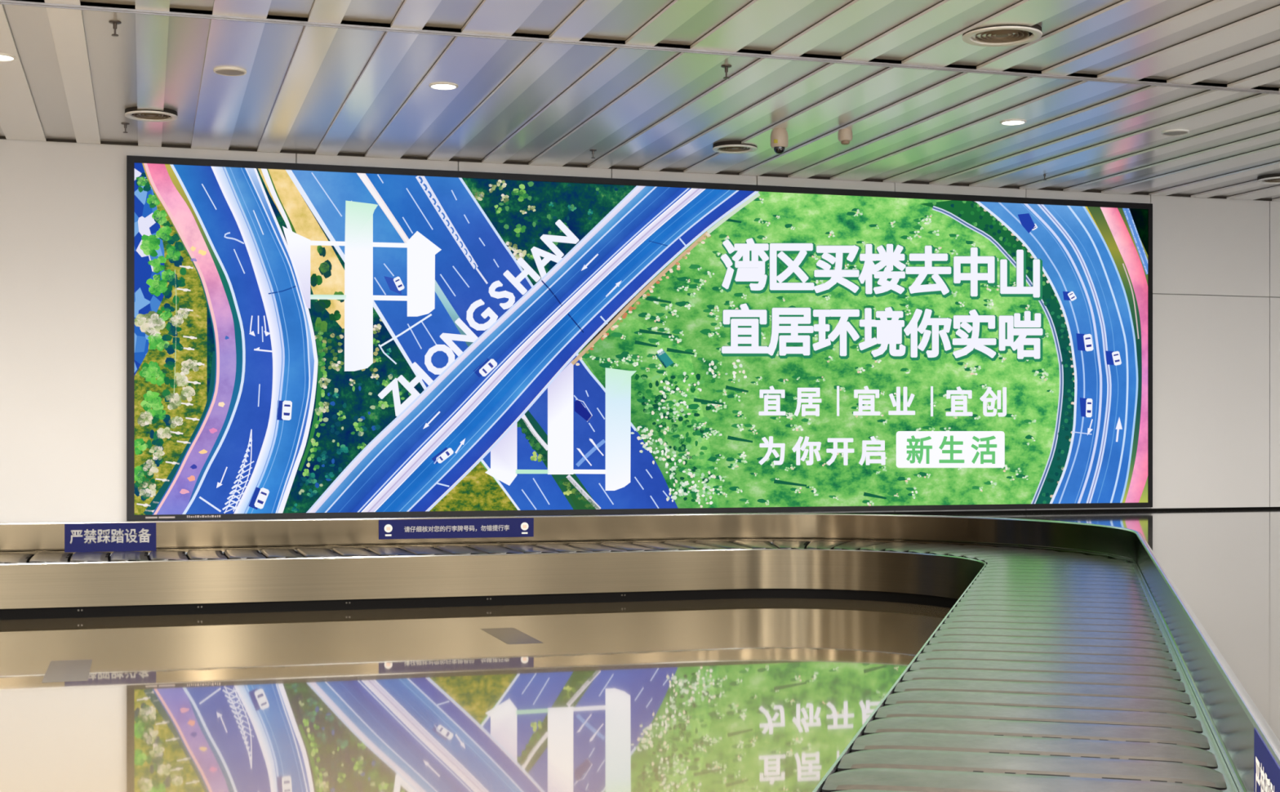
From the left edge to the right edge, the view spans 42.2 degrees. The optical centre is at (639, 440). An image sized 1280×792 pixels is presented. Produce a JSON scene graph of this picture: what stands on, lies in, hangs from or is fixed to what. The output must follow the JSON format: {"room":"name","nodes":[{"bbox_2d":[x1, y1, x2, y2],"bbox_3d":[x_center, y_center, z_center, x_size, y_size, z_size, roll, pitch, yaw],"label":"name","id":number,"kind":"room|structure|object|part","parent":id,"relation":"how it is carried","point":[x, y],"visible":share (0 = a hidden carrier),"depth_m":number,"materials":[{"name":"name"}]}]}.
{"room":"airport terminal","nodes":[
{"label":"airport terminal","id":0,"kind":"room"},
{"bbox_2d":[0,598,951,791],"bbox_3d":[1.758,1.350,1.100,24.000,0.100,27.100,0,0,-17],"label":"floor","id":1,"kind":"structure","parent":0,"point":[728,695],"depth_m":8.40,"materials":[{"name":"stone"}]},
{"bbox_2d":[41,658,92,682],"bbox_3d":[-3.234,1.310,9.374,0.234,0.021,0.915,0,0,-17],"label":"inlay","id":2,"kind":"object","parent":1,"relation":"in","point":[68,670],"visible":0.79,"depth_m":9.35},
{"bbox_2d":[480,627,543,644],"bbox_3d":[-0.861,1.310,11.044,0.234,0.021,0.915,0,0,-17],"label":"inlay","id":3,"kind":"object","parent":1,"relation":"in","point":[508,635],"visible":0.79,"depth_m":10.99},
{"bbox_2d":[0,509,1279,791],"bbox_3d":[2.549,0.972,8.190,18.380,0.656,13.756,0,0,-17],"label":"carousel","id":4,"kind":"object","parent":1,"relation":"on","point":[1121,651],"visible":1,"depth_m":12.03,"materials":[{"name":"silver metal"}]},
{"bbox_3d":[-4.741,0.890,12.486,0.277,0.030,1.006,0,0,-17],"label":"belt plate","id":5,"kind":"part","parent":4,"relation":"part of","materials":[{"name":"grey rubber"}]},
{"bbox_3d":[-4.468,0.890,12.568,0.277,0.030,1.006,0,0,-17],"label":"belt plate","id":6,"kind":"part","parent":4,"relation":"part of","materials":[{"name":"grey rubber"}]},
{"bbox_3d":[-4.195,0.890,12.649,0.277,0.030,1.006,0,0,-17],"label":"belt plate","id":7,"kind":"part","parent":4,"relation":"part of","materials":[{"name":"grey rubber"}]},
{"bbox_2d":[64,522,155,551],"bbox_3d":[-4.213,0.771,13.190,0.694,0.224,0.007,0,0,-17],"label":"warning sign","id":8,"kind":"object","parent":4,"relation":"attached to","point":[133,536],"visible":1,"depth_m":13.19,"materials":[{"name":"blue plastic"}]},
{"bbox_3d":[-3.922,0.890,12.731,0.277,0.030,1.006,0,0,-17],"label":"belt plate","id":9,"kind":"part","parent":4,"relation":"part of","materials":[{"name":"grey rubber"}]},
{"bbox_3d":[-3.649,0.890,12.813,0.277,0.030,1.006,0,0,-17],"label":"belt plate","id":10,"kind":"part","parent":4,"relation":"part of","materials":[{"name":"grey rubber"}]},
{"bbox_3d":[-3.376,0.890,12.894,0.277,0.030,1.006,0,0,-17],"label":"belt plate","id":11,"kind":"part","parent":4,"relation":"part of","materials":[{"name":"grey metal"}]},
{"bbox_3d":[-3.103,0.890,12.976,0.277,0.030,1.006,0,0,-17],"label":"belt plate","id":12,"kind":"part","parent":4,"relation":"part of","materials":[{"name":"grey metal"}]},
{"bbox_3d":[-2.830,0.890,13.058,0.277,0.030,1.006,0,0,-17],"label":"belt plate","id":13,"kind":"part","parent":4,"relation":"part of","materials":[{"name":"grey rubber"}]},
{"bbox_3d":[-2.557,0.890,13.139,0.277,0.030,1.006,0,0,-17],"label":"belt plate","id":14,"kind":"part","parent":4,"relation":"part of","materials":[{"name":"grey rubber"}]},
{"bbox_3d":[-2.284,0.890,13.221,0.277,0.030,1.006,0,0,-17],"label":"belt plate","id":15,"kind":"part","parent":4,"relation":"part of","materials":[{"name":"grey rubber"}]},
{"bbox_3d":[-2.011,0.890,13.303,0.277,0.030,1.006,0,0,-17],"label":"belt plate","id":16,"kind":"part","parent":4,"relation":"part of","materials":[{"name":"grey metal"}]},
{"bbox_3d":[-1.738,0.890,13.385,0.277,0.030,1.006,0,0,-17],"label":"belt plate","id":17,"kind":"part","parent":4,"relation":"part of","materials":[{"name":"grey rubber"}]},
{"bbox_2d":[378,517,533,539],"bbox_3d":[-1.543,0.742,13.989,1.321,0.161,0.008,0,0,-17],"label":"warning sign","id":18,"kind":"object","parent":4,"relation":"attached to","point":[515,526],"visible":1,"depth_m":13.98,"materials":[{"name":"blue plastic"}]},
{"bbox_3d":[-1.465,0.890,13.466,0.277,0.030,1.006,0,0,-17],"label":"belt plate","id":19,"kind":"part","parent":4,"relation":"part of","materials":[{"name":"grey rubber"}]},
{"bbox_3d":[-1.169,1.255,6.760,10.436,0.090,12.077,0,0,-17],"label":"kick plate","id":20,"kind":"part","parent":4,"relation":"part of","materials":[{"name":"metal"}]},
{"bbox_3d":[-1.192,0.890,13.548,0.277,0.030,1.006,0,0,-17],"label":"belt plate","id":21,"kind":"part","parent":4,"relation":"part of","materials":[{"name":"grey rubber"}]},
{"bbox_3d":[-0.919,0.890,13.630,0.277,0.030,1.006,0,0,-17],"label":"belt plate","id":22,"kind":"part","parent":4,"relation":"part of","materials":[{"name":"grey rubber"}]},
{"bbox_3d":[-0.646,0.890,13.711,0.277,0.030,1.006,0,0,-17],"label":"belt plate","id":23,"kind":"part","parent":4,"relation":"part of","materials":[{"name":"grey rubber"}]},
{"bbox_3d":[-0.373,0.890,13.793,0.277,0.030,1.006,0,0,-17],"label":"belt plate","id":24,"kind":"part","parent":4,"relation":"part of","materials":[{"name":"grey rubber"}]},
{"bbox_3d":[-0.100,0.890,13.875,0.277,0.030,1.006,0,0,-17],"label":"belt plate","id":25,"kind":"part","parent":4,"relation":"part of","materials":[{"name":"grey rubber"}]},
{"bbox_3d":[0.173,0.890,13.957,0.277,0.030,1.006,0,0,-17],"label":"belt plate","id":26,"kind":"part","parent":4,"relation":"part of","materials":[{"name":"grey rubber"}]},
{"bbox_3d":[0.446,0.890,14.038,0.277,0.030,1.006,0,0,-17],"label":"belt plate","id":27,"kind":"part","parent":4,"relation":"part of","materials":[{"name":"grey metal"}]},
{"bbox_3d":[0.755,0.890,14.122,0.345,0.030,1.013,0,0,-17],"label":"belt plate","id":28,"kind":"part","parent":4,"relation":"part of","materials":[{"name":"grey rubber"}]},
{"bbox_3d":[0.980,0.890,14.159,0.325,0.030,1.010,0,0,0],"label":"belt plate","id":29,"kind":"part","parent":4,"relation":"part of","materials":[{"name":"grey rubber"}]},
{"bbox_3d":[1.267,0.890,14.161,0.325,0.030,1.010,0,0,9],"label":"belt plate","id":30,"kind":"part","parent":4,"relation":"part of","materials":[{"name":"grey metal"}]},
{"bbox_3d":[1.550,0.890,14.120,0.325,0.030,1.010,0,0,17],"label":"belt plate","id":31,"kind":"part","parent":4,"relation":"part of","materials":[{"name":"grey rubber"}]},
{"bbox_3d":[1.825,0.890,14.036,0.325,0.030,1.010,0,0,26],"label":"belt plate","id":32,"kind":"part","parent":4,"relation":"part of","materials":[{"name":"grey rubber"}]},
{"bbox_3d":[0.909,0.890,3.957,1.006,0.030,0.277,0,0,15],"label":"belt plate","id":33,"kind":"part","parent":4,"relation":"part of","materials":[{"name":"grey rubber"}]},
{"bbox_3d":[2.083,0.890,13.913,0.325,0.030,1.010,0,0,35],"label":"belt plate","id":34,"kind":"part","parent":4,"relation":"part of","materials":[{"name":"grey rubber"}]},
{"bbox_3d":[2.321,0.890,13.753,0.325,0.030,1.010,0,0,43],"label":"belt plate","id":35,"kind":"part","parent":4,"relation":"part of","materials":[{"name":"grey rubber"}]},
{"bbox_3d":[2.531,0.890,13.559,1.010,0.030,0.325,0,0,-38],"label":"belt plate","id":36,"kind":"part","parent":4,"relation":"part of","materials":[{"name":"grey rubber"}]},
{"bbox_3d":[2.711,0.890,13.335,1.010,0.030,0.325,0,0,-30],"label":"belt plate","id":37,"kind":"part","parent":4,"relation":"part of","materials":[{"name":"grey rubber"}]},
{"bbox_3d":[2.855,0.890,13.088,1.010,0.030,0.325,0,0,-21],"label":"belt plate","id":38,"kind":"part","parent":4,"relation":"part of","materials":[{"name":"grey rubber"}]},
{"bbox_3d":[0.970,0.890,4.207,0.942,0.030,0.700,0,0,-17],"label":"belt plate","id":39,"kind":"part","parent":4,"relation":"part of","materials":[{"name":"grey rubber"}]},
{"bbox_3d":[2.963,0.890,12.790,1.008,0.030,0.332,0,0,-17],"label":"belt plate","id":40,"kind":"part","parent":4,"relation":"part of","materials":[{"name":"grey rubber"}]},
{"bbox_3d":[1.055,0.890,4.507,1.006,0.030,0.277,0,0,15],"label":"belt plate","id":41,"kind":"part","parent":4,"relation":"part of","materials":[{"name":"grey metal"}]},
{"bbox_3d":[1.128,0.890,4.783,1.006,0.030,0.277,0,0,15],"label":"belt plate","id":42,"kind":"part","parent":4,"relation":"part of","materials":[{"name":"grey metal"}]},
{"bbox_3d":[1.201,0.890,5.058,1.006,0.030,0.277,0,0,15],"label":"belt plate","id":43,"kind":"part","parent":4,"relation":"part of","materials":[{"name":"grey rubber"}]},
{"bbox_3d":[1.274,0.890,5.334,1.006,0.030,0.277,0,0,15],"label":"belt plate","id":44,"kind":"part","parent":4,"relation":"part of","materials":[{"name":"grey metal"}]},
{"bbox_3d":[1.347,0.890,5.609,1.006,0.030,0.277,0,0,15],"label":"belt plate","id":45,"kind":"part","parent":4,"relation":"part of","materials":[{"name":"grey metal"}]},
{"bbox_3d":[3.024,0.890,12.542,1.010,0.030,0.325,0,0,-4],"label":"belt plate","id":46,"kind":"part","parent":4,"relation":"part of","materials":[{"name":"grey rubber"}]},
{"bbox_3d":[1.420,0.890,5.885,1.006,0.030,0.277,0,0,15],"label":"belt plate","id":47,"kind":"part","parent":4,"relation":"part of","materials":[{"name":"grey rubber"}]},
{"bbox_3d":[1.493,0.890,6.160,1.006,0.030,0.277,0,0,15],"label":"belt plate","id":48,"kind":"part","parent":4,"relation":"part of","materials":[{"name":"grey rubber"}]},
{"bbox_3d":[1.566,0.890,6.436,1.006,0.030,0.277,0,0,15],"label":"belt plate","id":49,"kind":"part","parent":4,"relation":"part of","materials":[{"name":"grey rubber"}]},
{"bbox_3d":[1.639,0.890,6.711,1.006,0.030,0.277,0,0,15],"label":"belt plate","id":50,"kind":"part","parent":4,"relation":"part of","materials":[{"name":"grey rubber"}]},
{"bbox_3d":[1.712,0.890,6.987,1.006,0.030,0.277,0,0,15],"label":"belt plate","id":51,"kind":"part","parent":4,"relation":"part of","materials":[{"name":"grey rubber"}]},
{"bbox_3d":[1.785,0.890,7.262,1.006,0.030,0.277,0,0,15],"label":"belt plate","id":52,"kind":"part","parent":4,"relation":"part of","materials":[{"name":"grey rubber"}]},
{"bbox_3d":[1.858,0.890,7.538,1.006,0.030,0.277,0,0,15],"label":"belt plate","id":53,"kind":"part","parent":4,"relation":"part of","materials":[{"name":"grey metal"}]},
{"bbox_3d":[1.931,0.890,7.813,1.006,0.030,0.277,0,0,15],"label":"belt plate","id":54,"kind":"part","parent":4,"relation":"part of","materials":[{"name":"grey rubber"}]},
{"bbox_3d":[2.004,0.890,8.089,1.006,0.030,0.277,0,0,15],"label":"belt plate","id":55,"kind":"part","parent":4,"relation":"part of","materials":[{"name":"grey rubber"}]},
{"bbox_3d":[2.077,0.890,8.364,1.006,0.030,0.277,0,0,15],"label":"belt plate","id":56,"kind":"part","parent":4,"relation":"part of","materials":[{"name":"grey rubber"}]},
{"bbox_3d":[2.150,0.890,8.640,1.006,0.030,0.277,0,0,15],"label":"belt plate","id":57,"kind":"part","parent":4,"relation":"part of","materials":[{"name":"grey metal"}]},
{"bbox_3d":[3.046,0.890,12.257,1.010,0.030,0.325,0,0,5],"label":"belt plate","id":58,"kind":"part","parent":4,"relation":"part of","materials":[{"name":"grey rubber"}]},
{"bbox_3d":[2.223,0.890,8.915,1.006,0.030,0.277,0,0,15],"label":"belt plate","id":59,"kind":"part","parent":4,"relation":"part of","materials":[{"name":"grey rubber"}]},
{"bbox_3d":[2.296,0.890,9.191,1.006,0.030,0.277,0,0,15],"label":"belt plate","id":60,"kind":"part","parent":4,"relation":"part of","materials":[{"name":"grey rubber"}]},
{"bbox_3d":[2.369,0.890,9.466,1.006,0.030,0.277,0,0,15],"label":"belt plate","id":61,"kind":"part","parent":4,"relation":"part of","materials":[{"name":"grey rubber"}]},
{"bbox_3d":[2.442,0.890,9.742,1.006,0.030,0.277,0,0,15],"label":"belt plate","id":62,"kind":"part","parent":4,"relation":"part of","materials":[{"name":"grey rubber"}]},
{"bbox_3d":[2.515,0.890,10.017,1.006,0.030,0.277,0,0,15],"label":"belt plate","id":63,"kind":"part","parent":4,"relation":"part of","materials":[{"name":"grey rubber"}]},
{"bbox_3d":[2.588,0.890,10.293,1.006,0.030,0.277,0,0,15],"label":"belt plate","id":64,"kind":"part","parent":4,"relation":"part of","materials":[{"name":"grey rubber"}]},
{"bbox_3d":[2.661,0.890,10.568,1.006,0.030,0.277,0,0,15],"label":"belt plate","id":65,"kind":"part","parent":4,"relation":"part of","materials":[{"name":"grey rubber"}]},
{"bbox_3d":[2.734,0.890,10.844,1.006,0.030,0.277,0,0,15],"label":"belt plate","id":66,"kind":"part","parent":4,"relation":"part of","materials":[{"name":"grey rubber"}]},
{"bbox_3d":[2.807,0.890,11.119,1.006,0.030,0.277,0,0,15],"label":"belt plate","id":67,"kind":"part","parent":4,"relation":"part of","materials":[{"name":"grey rubber"}]},
{"bbox_3d":[2.880,0.890,11.395,1.006,0.030,0.277,0,0,15],"label":"belt plate","id":68,"kind":"part","parent":4,"relation":"part of","materials":[{"name":"grey rubber"}]},
{"bbox_3d":[3.025,0.890,11.971,1.010,0.030,0.325,0,0,13],"label":"belt plate","id":69,"kind":"part","parent":4,"relation":"part of","materials":[{"name":"grey rubber"}]},
{"bbox_3d":[2.953,0.890,11.671,1.006,0.030,0.279,0,0,15],"label":"belt plate","id":70,"kind":"part","parent":4,"relation":"part of","materials":[{"name":"grey metal"}]},
{"bbox_2d":[1253,727,1279,791],"bbox_3d":[1.317,0.765,3.453,0.007,0.220,0.680,0,0,15],"label":"warning sign","id":71,"kind":"object","parent":4,"relation":"attached to","point":[1266,769],"visible":1,"depth_m":3.58,"materials":[{"name":"blue plastic"}]},
{"bbox_2d":[0,0,1279,201],"bbox_3d":[1.758,-2.440,1.100,24.000,0.120,27.100,0,0,-17],"label":"ceiling","id":72,"kind":"structure","parent":0,"point":[304,90],"depth_m":11.21,"materials":[{"name":"white metal"}]},
{"bbox_2d":[0,53,16,61],"bbox_3d":[-3.972,-2.375,10.273,0.196,0.010,0.196,0,0,-17],"label":"recessed light","id":73,"kind":"object","parent":72,"relation":"in","point":[3,57],"visible":1,"depth_m":10.28,"materials":[{"name":"white plastic"}]},
{"bbox_2d":[108,20,121,36],"bbox_3d":[-3.014,-2.362,9.515,0.068,0.082,0.068,0,0,-17],"label":"sprinkler","id":74,"kind":"object","parent":72,"relation":"attached to","point":[114,23],"visible":1,"depth_m":9.50,"materials":[{"name":"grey metal"}]},
{"bbox_3d":[-3.014,-2.361,9.515,0.022,0.067,0.022,0,0,-17],"label":"stem","id":75,"kind":"part","parent":74,"relation":"part of","materials":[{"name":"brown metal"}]},
{"bbox_2d":[120,122,129,133],"bbox_3d":[-3.900,-2.366,12.559,0.061,0.074,0.061,0,0,-17],"label":"sprinkler","id":76,"kind":"object","parent":72,"relation":"attached to","point":[125,124],"visible":1,"depth_m":12.55,"materials":[{"name":"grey metal"}]},
{"bbox_2d":[124,106,177,122],"bbox_3d":[-3.570,-2.424,12.105,0.374,0.132,0.374,0,0,-17],"label":"ceiling vent","id":77,"kind":"object","parent":72,"relation":"in","point":[131,113],"visible":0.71,"depth_m":12.07,"materials":[{"name":"white metal"}]},
{"bbox_2d":[213,66,246,75],"bbox_3d":[-2.640,-2.371,10.671,0.208,0.018,0.208,0,0,-17],"label":"ceiling speaker","id":78,"kind":"object","parent":72,"relation":"attached to","point":[225,71],"visible":1,"depth_m":10.64,"materials":[{"name":"white plastic"}]},
{"bbox_2d":[215,70,244,75],"bbox_3d":[-2.640,-2.366,10.671,0.182,0.008,0.182,0,0,-17],"label":"grille","id":79,"kind":"object","parent":78,"relation":"attached to","point":[225,73],"depth_m":10.66,"materials":[{"name":"white metal"}]},
{"bbox_2d":[428,82,457,89],"bbox_3d":[-1.318,-2.375,11.119,0.196,0.010,0.196,0,0,-17],"label":"recessed light","id":80,"kind":"object","parent":72,"relation":"in","point":[439,86],"visible":1,"depth_m":11.11,"materials":[{"name":"white ceramic"}]},
{"bbox_2d":[589,149,596,158],"bbox_3d":[-0.388,-2.368,13.714,0.058,0.070,0.058,0,0,-17],"label":"sprinkler","id":81,"kind":"object","parent":72,"relation":"attached to","point":[593,151],"visible":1,"depth_m":13.71,"materials":[{"name":"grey metal"}]},
{"bbox_2d":[0,0,1279,94],"bbox_3d":[-0.831,-2.380,9.751,24.000,0.040,0.030,0,0,-17],"label":"trim","id":82,"kind":"structure","parent":72,"relation":"attached to","point":[883,64],"depth_m":9.99,"materials":[{"name":"grey metal"}]},
{"bbox_2d":[720,64,731,79],"bbox_3d":[0.554,-2.362,10.635,0.068,0.082,0.068,0,0,-17],"label":"sprinkler","id":83,"kind":"object","parent":72,"relation":"attached to","point":[726,67],"visible":1,"depth_m":10.62,"materials":[{"name":"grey metal"}]},
{"bbox_3d":[0.554,-2.361,10.635,0.022,0.067,0.022,0,0,-17],"label":"stem","id":84,"kind":"part","parent":83,"relation":"part of","materials":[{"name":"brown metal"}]},
{"bbox_2d":[712,140,757,153],"bbox_3d":[0.772,-2.424,13.466,0.364,0.132,0.364,0,0,-17],"label":"ceiling vent","id":85,"kind":"object","parent":72,"relation":"in","point":[724,147],"visible":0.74,"depth_m":13.41,"materials":[{"name":"white metal"}]},
{"bbox_2d":[770,128,788,154],"bbox_3d":[1.067,-2.286,12.689,0.136,0.188,0.136,0,0,-17],"label":"dome camera","id":86,"kind":"object","parent":72,"relation":"attached to","point":[779,136],"visible":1,"depth_m":12.64,"materials":[{"name":"white plastic"}]},
{"bbox_2d":[837,128,852,145],"bbox_3d":[1.574,-2.324,12.704,0.112,0.112,0.112,0,0,-17],"label":"smoke detector","id":87,"kind":"object","parent":72,"relation":"attached to","point":[844,136],"visible":1,"depth_m":12.66,"materials":[{"name":"white plastic"}]},
{"bbox_2d":[962,23,1042,46],"bbox_3d":[2.123,-2.424,9.717,0.461,0.132,0.461,0,0,-17],"label":"ceiling vent","id":88,"kind":"object","parent":72,"relation":"in","point":[1002,38],"visible":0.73,"depth_m":9.71,"materials":[{"name":"white metal"}]},
{"bbox_2d":[1000,119,1026,125],"bbox_3d":[2.788,-2.375,12.379,0.196,0.010,0.196,0,0,-17],"label":"recessed light","id":89,"kind":"object","parent":72,"relation":"in","point":[1012,122],"visible":1,"depth_m":12.36,"materials":[{"name":"white plastic"}]},
{"bbox_2d":[1161,128,1189,136],"bbox_3d":[4.129,-2.371,12.780,0.208,0.018,0.208,0,0,-17],"label":"ceiling speaker","id":90,"kind":"object","parent":72,"relation":"attached to","point":[1170,132],"visible":1,"depth_m":12.74,"materials":[{"name":"white plastic"}]},
{"bbox_2d":[1163,131,1187,135],"bbox_3d":[4.129,-2.366,12.780,0.182,0.008,0.182,0,0,-17],"label":"grille","id":91,"kind":"object","parent":90,"relation":"attached to","point":[1165,133],"depth_m":12.76,"materials":[{"name":"white metal"}]},
{"bbox_2d":[1257,173,1279,184],"bbox_3d":[5.821,-2.424,15.082,0.384,0.132,0.384,0,0,-17],"label":"ceiling vent","id":92,"kind":"object","parent":72,"relation":"in","point":[1276,177],"visible":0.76,"depth_m":15.04,"materials":[{"name":"white metal"}]},
{"bbox_2d":[0,138,1279,522],"bbox_3d":[-2.115,-0.600,14.043,24.000,3.800,0.120,0,0,-17],"label":"wall","id":93,"kind":"structure","parent":0,"point":[1216,261],"depth_m":13.37,"materials":[{"name":"white paint"}]},
{"bbox_2d":[126,155,1152,520],"bbox_3d":[0.408,-0.822,14.697,9.479,2.934,0.071,0,0,-17],"label":"billboard","id":94,"kind":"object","parent":93,"relation":"attached to","point":[304,340],"depth_m":14.48},
{"bbox_2d":[804,506,1279,514],"bbox_3d":[0.777,0.674,14.843,18.000,0.028,0.006,0,0,-17],"label":"baseboard","id":95,"kind":"structure","parent":93,"relation":"attached to","point":[1227,508],"depth_m":15.81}
]}

